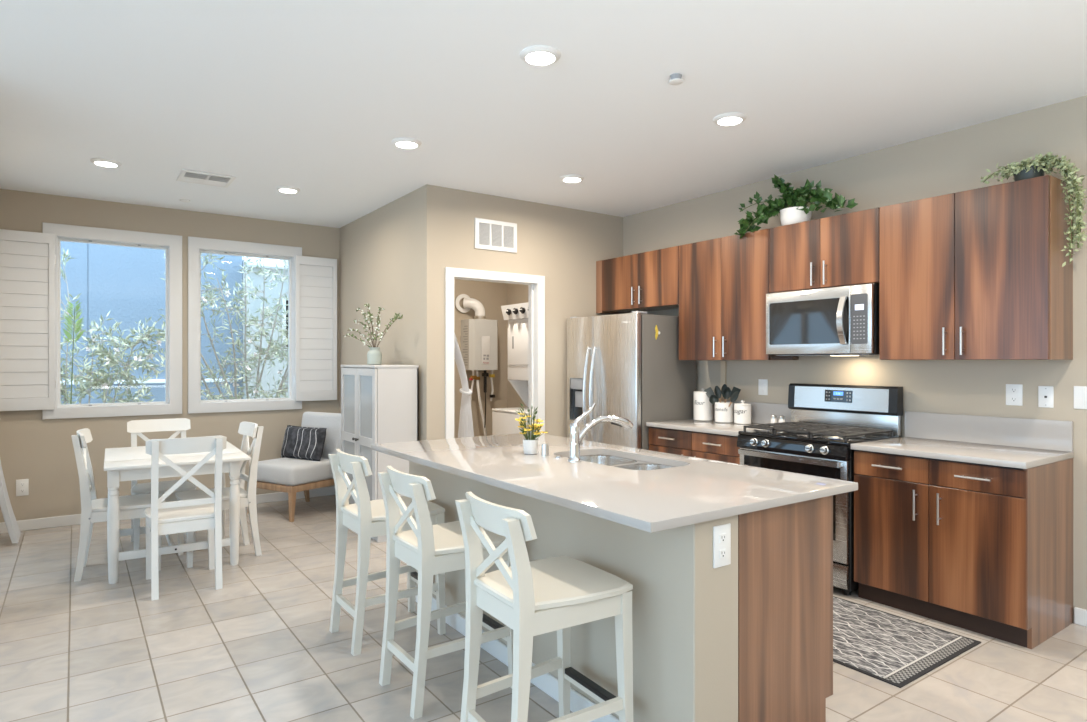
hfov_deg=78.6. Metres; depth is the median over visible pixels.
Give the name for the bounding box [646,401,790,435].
countertop
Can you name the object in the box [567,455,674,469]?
sink
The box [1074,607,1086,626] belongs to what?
baseboard
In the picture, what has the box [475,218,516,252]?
air vent
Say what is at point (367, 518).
bar stool
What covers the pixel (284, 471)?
seat cushion
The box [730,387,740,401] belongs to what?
spatula
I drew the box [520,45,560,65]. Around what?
recessed light
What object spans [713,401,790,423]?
backsplash
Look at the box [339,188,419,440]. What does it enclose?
wall
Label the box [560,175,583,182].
recessed light
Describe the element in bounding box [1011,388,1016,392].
receptacle
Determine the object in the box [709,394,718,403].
ladle
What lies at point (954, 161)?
wall
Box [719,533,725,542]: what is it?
receptacle
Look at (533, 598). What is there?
bar stool
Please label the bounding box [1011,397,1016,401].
receptacle
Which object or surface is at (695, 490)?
island countertop
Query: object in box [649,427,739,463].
base cabinet
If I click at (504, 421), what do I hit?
washer
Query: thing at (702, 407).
canister
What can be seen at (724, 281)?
upper cabinet
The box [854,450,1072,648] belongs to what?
base cabinet
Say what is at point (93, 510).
dining chair
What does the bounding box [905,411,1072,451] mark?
backsplash
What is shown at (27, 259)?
plantation shutter
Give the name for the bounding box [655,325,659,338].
magnet
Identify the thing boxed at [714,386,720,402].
spoon
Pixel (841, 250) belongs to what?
upper cabinet
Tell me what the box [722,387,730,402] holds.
ladle
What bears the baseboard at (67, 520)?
attached to the wall at (34, 448)
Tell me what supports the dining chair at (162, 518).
on the floor
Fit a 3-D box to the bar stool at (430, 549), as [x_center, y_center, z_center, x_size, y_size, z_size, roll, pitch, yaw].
[-0.415,0.926,2.872,0.492,0.941,0.424,0,0,-35]
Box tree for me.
[144,251,287,399]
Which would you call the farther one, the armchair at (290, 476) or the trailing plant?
the armchair at (290, 476)
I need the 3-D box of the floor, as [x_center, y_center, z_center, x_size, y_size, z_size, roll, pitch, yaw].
[-1.042,1.447,1.388,9.100,0.100,10.670,0,0,-35]
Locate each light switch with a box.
[758,379,767,394]
[1074,386,1086,408]
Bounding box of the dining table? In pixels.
[104,441,250,583]
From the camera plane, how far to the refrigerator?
5.47 m
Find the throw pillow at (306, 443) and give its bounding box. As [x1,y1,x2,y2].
[281,425,326,460]
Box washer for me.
[492,407,527,434]
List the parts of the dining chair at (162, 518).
leg, leg, seat, rail, rail, leg, leg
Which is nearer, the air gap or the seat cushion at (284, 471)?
the air gap
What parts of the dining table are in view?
leg, leg, leg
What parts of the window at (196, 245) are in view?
sash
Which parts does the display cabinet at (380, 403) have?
door, pane, pane, pane, pane, door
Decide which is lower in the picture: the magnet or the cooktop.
the cooktop
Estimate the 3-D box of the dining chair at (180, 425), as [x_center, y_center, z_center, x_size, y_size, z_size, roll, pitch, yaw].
[-2.917,0.928,5.074,0.432,0.938,0.518,0,0,-35]
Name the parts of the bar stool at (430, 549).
leg, rail, leg, seat, leg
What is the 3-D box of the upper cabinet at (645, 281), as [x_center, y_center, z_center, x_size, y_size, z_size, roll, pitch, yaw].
[0.921,-0.699,5.921,0.376,0.491,1.045,0,0,-35]
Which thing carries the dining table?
on the floor
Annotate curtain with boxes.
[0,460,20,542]
[454,333,473,437]
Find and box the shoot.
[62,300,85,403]
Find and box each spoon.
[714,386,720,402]
[728,391,738,406]
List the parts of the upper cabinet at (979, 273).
door, handle, handle, door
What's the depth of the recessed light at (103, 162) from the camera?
4.64 m
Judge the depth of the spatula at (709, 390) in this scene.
5.37 m
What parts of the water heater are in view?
panel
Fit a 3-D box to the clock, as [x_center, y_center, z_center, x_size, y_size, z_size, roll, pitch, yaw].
[2.013,0.220,4.532,0.003,0.025,0.070,0,0,-35]
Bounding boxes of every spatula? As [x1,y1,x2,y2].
[704,387,714,397]
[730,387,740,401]
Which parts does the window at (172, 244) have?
sash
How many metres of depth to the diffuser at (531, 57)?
3.03 m
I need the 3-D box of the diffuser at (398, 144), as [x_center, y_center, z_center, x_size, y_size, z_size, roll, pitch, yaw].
[-0.877,-1.393,4.253,0.133,0.016,0.133,0,0,-35]
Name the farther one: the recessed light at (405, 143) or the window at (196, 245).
the window at (196, 245)
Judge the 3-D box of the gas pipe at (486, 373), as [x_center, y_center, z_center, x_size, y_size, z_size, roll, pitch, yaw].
[-0.689,0.232,7.839,0.060,0.270,0.060,0,0,-35]
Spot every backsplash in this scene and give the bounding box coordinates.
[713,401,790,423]
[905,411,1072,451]
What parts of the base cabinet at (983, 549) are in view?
handle, door, drawer, handle, handle, handle, drawer, door, panel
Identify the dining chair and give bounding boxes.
[71,428,164,581]
[127,418,196,549]
[144,435,226,599]
[175,422,263,567]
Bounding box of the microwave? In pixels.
[766,283,878,359]
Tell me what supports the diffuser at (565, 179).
attached to the recessed light at (566, 178)
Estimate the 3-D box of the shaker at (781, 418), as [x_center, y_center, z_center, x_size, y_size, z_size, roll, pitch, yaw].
[1.755,0.441,4.882,0.048,0.084,0.048,0,0,-35]
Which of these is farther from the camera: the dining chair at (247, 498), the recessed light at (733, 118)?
the dining chair at (247, 498)
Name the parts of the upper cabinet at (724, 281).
door, handle, handle, door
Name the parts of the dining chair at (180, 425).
leg, leg, rail, seat, leg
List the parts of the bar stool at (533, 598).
leg, rail, leg, seat, leg, leg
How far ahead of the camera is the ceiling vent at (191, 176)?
5.05 m
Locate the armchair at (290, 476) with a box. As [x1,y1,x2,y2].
[247,411,340,521]
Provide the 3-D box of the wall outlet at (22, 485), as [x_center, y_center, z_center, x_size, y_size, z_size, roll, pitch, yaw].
[-4.296,1.040,5.469,0.082,0.135,0.009,0,0,-35]
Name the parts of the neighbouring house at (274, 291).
pane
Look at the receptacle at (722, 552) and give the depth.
2.21 m
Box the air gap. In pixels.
[541,443,548,455]
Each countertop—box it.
[371,432,857,532]
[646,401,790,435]
[851,411,1073,468]
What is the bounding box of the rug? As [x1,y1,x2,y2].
[833,596,980,687]
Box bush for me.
[61,249,164,403]
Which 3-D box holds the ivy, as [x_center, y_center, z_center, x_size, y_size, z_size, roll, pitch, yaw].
[1.754,-1.105,4.629,0.900,0.432,0.337,0,0,45]
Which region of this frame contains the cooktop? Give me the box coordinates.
[738,429,899,445]
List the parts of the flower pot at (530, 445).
stem, pot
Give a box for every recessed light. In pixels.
[90,158,121,167]
[276,186,299,193]
[392,138,421,148]
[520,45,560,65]
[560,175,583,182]
[713,112,746,125]
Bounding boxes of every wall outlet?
[16,479,28,495]
[713,523,730,567]
[1006,384,1022,405]
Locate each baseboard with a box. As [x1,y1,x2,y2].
[0,486,335,533]
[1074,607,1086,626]
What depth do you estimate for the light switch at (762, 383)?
5.14 m
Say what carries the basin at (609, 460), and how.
in the sink at (615, 461)
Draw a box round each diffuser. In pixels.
[95,162,116,166]
[280,189,296,192]
[396,142,416,147]
[526,52,554,63]
[564,178,580,181]
[718,117,741,124]
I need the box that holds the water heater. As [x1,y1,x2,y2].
[461,319,497,369]
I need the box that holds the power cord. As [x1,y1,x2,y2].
[484,370,485,427]
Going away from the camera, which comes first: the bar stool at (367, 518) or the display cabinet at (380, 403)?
the bar stool at (367, 518)
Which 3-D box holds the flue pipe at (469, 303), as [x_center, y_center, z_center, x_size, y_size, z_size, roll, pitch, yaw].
[-0.852,-0.640,7.801,0.351,0.305,0.160,0,0,6]
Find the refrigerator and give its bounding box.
[567,311,695,449]
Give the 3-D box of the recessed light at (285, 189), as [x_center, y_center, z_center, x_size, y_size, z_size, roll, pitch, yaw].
[-2.079,-1.394,5.400,0.188,0.018,0.188,0,0,-35]
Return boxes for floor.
[0,495,1086,721]
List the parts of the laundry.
control panel, dryer door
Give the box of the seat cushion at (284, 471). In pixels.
[257,457,332,485]
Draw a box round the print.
[463,326,467,362]
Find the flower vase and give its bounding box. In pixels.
[343,303,402,364]
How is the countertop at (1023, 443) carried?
on the base cabinet at (983, 549)
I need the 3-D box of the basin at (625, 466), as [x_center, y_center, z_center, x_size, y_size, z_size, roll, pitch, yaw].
[0.479,0.609,3.152,0.368,0.186,0.325,0,0,-35]
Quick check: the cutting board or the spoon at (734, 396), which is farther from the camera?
the cutting board
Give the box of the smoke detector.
[668,73,682,84]
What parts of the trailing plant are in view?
pot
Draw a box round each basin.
[568,455,635,465]
[614,464,671,469]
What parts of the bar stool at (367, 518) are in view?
leg, rail, leg, seat, leg, leg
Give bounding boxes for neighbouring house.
[61,241,242,403]
[243,257,287,398]
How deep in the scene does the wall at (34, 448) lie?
5.99 m
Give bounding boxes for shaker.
[771,415,776,422]
[779,416,784,422]
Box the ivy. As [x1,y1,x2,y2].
[735,174,857,238]
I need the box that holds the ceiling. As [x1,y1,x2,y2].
[0,0,1086,227]
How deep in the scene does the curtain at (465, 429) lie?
5.71 m
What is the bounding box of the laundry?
[492,302,527,434]
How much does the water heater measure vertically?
0.590 m
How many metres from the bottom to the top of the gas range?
1.235 m
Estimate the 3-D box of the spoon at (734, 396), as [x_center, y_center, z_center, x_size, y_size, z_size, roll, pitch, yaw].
[1.456,0.348,5.209,0.034,0.237,0.192,0,0,-30]
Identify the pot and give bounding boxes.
[515,403,547,454]
[780,207,811,225]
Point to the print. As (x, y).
(465, 328)
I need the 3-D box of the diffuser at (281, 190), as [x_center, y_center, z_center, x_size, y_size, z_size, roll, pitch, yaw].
[-2.079,-1.393,5.400,0.133,0.016,0.133,0,0,-35]
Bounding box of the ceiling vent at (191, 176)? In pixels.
[176,169,235,187]
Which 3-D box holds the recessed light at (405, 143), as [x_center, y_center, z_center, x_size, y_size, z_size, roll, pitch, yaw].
[-0.877,-1.394,4.253,0.188,0.018,0.188,0,0,-35]
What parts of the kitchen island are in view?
baseboard, panel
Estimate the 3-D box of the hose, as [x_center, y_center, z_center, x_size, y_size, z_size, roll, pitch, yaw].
[-0.730,0.598,7.826,0.069,1.003,0.206,0,0,42]
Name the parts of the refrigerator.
control panel, door, handle, handle, door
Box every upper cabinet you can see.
[596,246,678,313]
[679,228,775,359]
[769,207,878,292]
[879,175,1072,359]
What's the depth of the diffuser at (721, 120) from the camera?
3.82 m
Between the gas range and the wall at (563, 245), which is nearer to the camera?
the gas range
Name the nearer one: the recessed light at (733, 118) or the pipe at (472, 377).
the recessed light at (733, 118)
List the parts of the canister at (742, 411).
lid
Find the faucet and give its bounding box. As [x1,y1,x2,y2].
[568,403,632,461]
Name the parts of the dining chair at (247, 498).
leg, leg, seat, rail, leg, rail, leg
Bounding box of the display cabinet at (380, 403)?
[340,365,418,542]
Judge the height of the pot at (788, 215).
0.125 m
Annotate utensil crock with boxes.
[715,402,732,422]
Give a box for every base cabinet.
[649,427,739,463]
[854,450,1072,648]
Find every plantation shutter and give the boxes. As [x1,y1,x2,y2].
[0,229,55,410]
[294,255,336,400]
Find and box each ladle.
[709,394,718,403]
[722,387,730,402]
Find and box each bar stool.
[328,449,445,655]
[377,466,512,719]
[455,492,632,721]
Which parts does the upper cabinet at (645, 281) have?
filler panel, door, handle, handle, door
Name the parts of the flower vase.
stem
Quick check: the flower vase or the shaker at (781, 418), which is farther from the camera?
the flower vase
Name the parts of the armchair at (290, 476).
leg, frame, leg, backrest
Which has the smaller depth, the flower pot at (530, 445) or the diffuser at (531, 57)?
the diffuser at (531, 57)
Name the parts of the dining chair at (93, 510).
leg, rail, leg, seat, leg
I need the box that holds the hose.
[474,370,486,435]
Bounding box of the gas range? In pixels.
[737,383,902,595]
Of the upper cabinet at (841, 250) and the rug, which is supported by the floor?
the rug
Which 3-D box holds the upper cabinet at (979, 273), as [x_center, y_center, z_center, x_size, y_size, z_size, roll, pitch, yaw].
[2.426,-0.476,3.792,0.376,0.935,0.866,0,0,-35]
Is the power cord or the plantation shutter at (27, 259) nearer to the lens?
the plantation shutter at (27, 259)
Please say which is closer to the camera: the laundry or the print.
the laundry
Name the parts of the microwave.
wooden strip, handle, control panel, control frame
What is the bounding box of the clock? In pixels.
[833,391,842,395]
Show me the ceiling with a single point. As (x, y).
(313, 97)
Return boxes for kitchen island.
[409,461,832,721]
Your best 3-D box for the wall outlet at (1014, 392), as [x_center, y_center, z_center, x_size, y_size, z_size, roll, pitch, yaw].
[2.671,0.190,3.766,0.009,0.120,0.082,0,0,-35]
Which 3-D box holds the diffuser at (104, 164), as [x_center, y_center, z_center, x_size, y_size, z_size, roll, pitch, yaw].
[-3.079,-1.393,4.669,0.133,0.016,0.133,0,0,-35]
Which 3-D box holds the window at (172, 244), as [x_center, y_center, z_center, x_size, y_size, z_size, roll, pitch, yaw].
[-3.789,-0.338,5.876,1.031,1.643,0.128,0,0,-35]
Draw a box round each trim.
[445,267,544,438]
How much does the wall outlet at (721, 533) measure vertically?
0.138 m
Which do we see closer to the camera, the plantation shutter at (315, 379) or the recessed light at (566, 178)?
the recessed light at (566, 178)
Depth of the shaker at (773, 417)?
4.92 m
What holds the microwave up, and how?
attached to the upper cabinet at (841, 250)
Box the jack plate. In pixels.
[1038,386,1053,407]
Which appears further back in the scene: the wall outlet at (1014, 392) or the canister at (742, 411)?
the canister at (742, 411)
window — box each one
[42,222,181,418]
[188,236,301,413]
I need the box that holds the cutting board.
[720,361,726,401]
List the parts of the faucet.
handle, spout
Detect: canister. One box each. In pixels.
[693,388,712,420]
[734,400,750,423]
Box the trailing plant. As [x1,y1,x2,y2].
[980,152,1086,266]
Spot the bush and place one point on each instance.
(111, 361)
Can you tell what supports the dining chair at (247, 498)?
on the floor
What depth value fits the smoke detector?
3.24 m
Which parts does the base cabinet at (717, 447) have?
drawer, door, handle, drawer, door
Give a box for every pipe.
[455,294,485,318]
[469,370,476,400]
[482,370,488,391]
[489,370,494,400]
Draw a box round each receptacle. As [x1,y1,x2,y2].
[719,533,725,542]
[719,549,725,558]
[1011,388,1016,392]
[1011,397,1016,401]
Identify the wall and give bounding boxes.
[0,189,506,522]
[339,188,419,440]
[420,184,622,440]
[507,95,1086,622]
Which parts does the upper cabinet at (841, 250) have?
door, handle, handle, door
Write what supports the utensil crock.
on the countertop at (761, 413)
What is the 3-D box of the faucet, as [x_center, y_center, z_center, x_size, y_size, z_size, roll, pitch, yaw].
[0.285,0.343,3.253,0.349,0.279,0.068,0,0,-17]
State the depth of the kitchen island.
2.38 m
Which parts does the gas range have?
knob, knob, handle, control panel, oven door, knob, knob, burner, storage drawer, panel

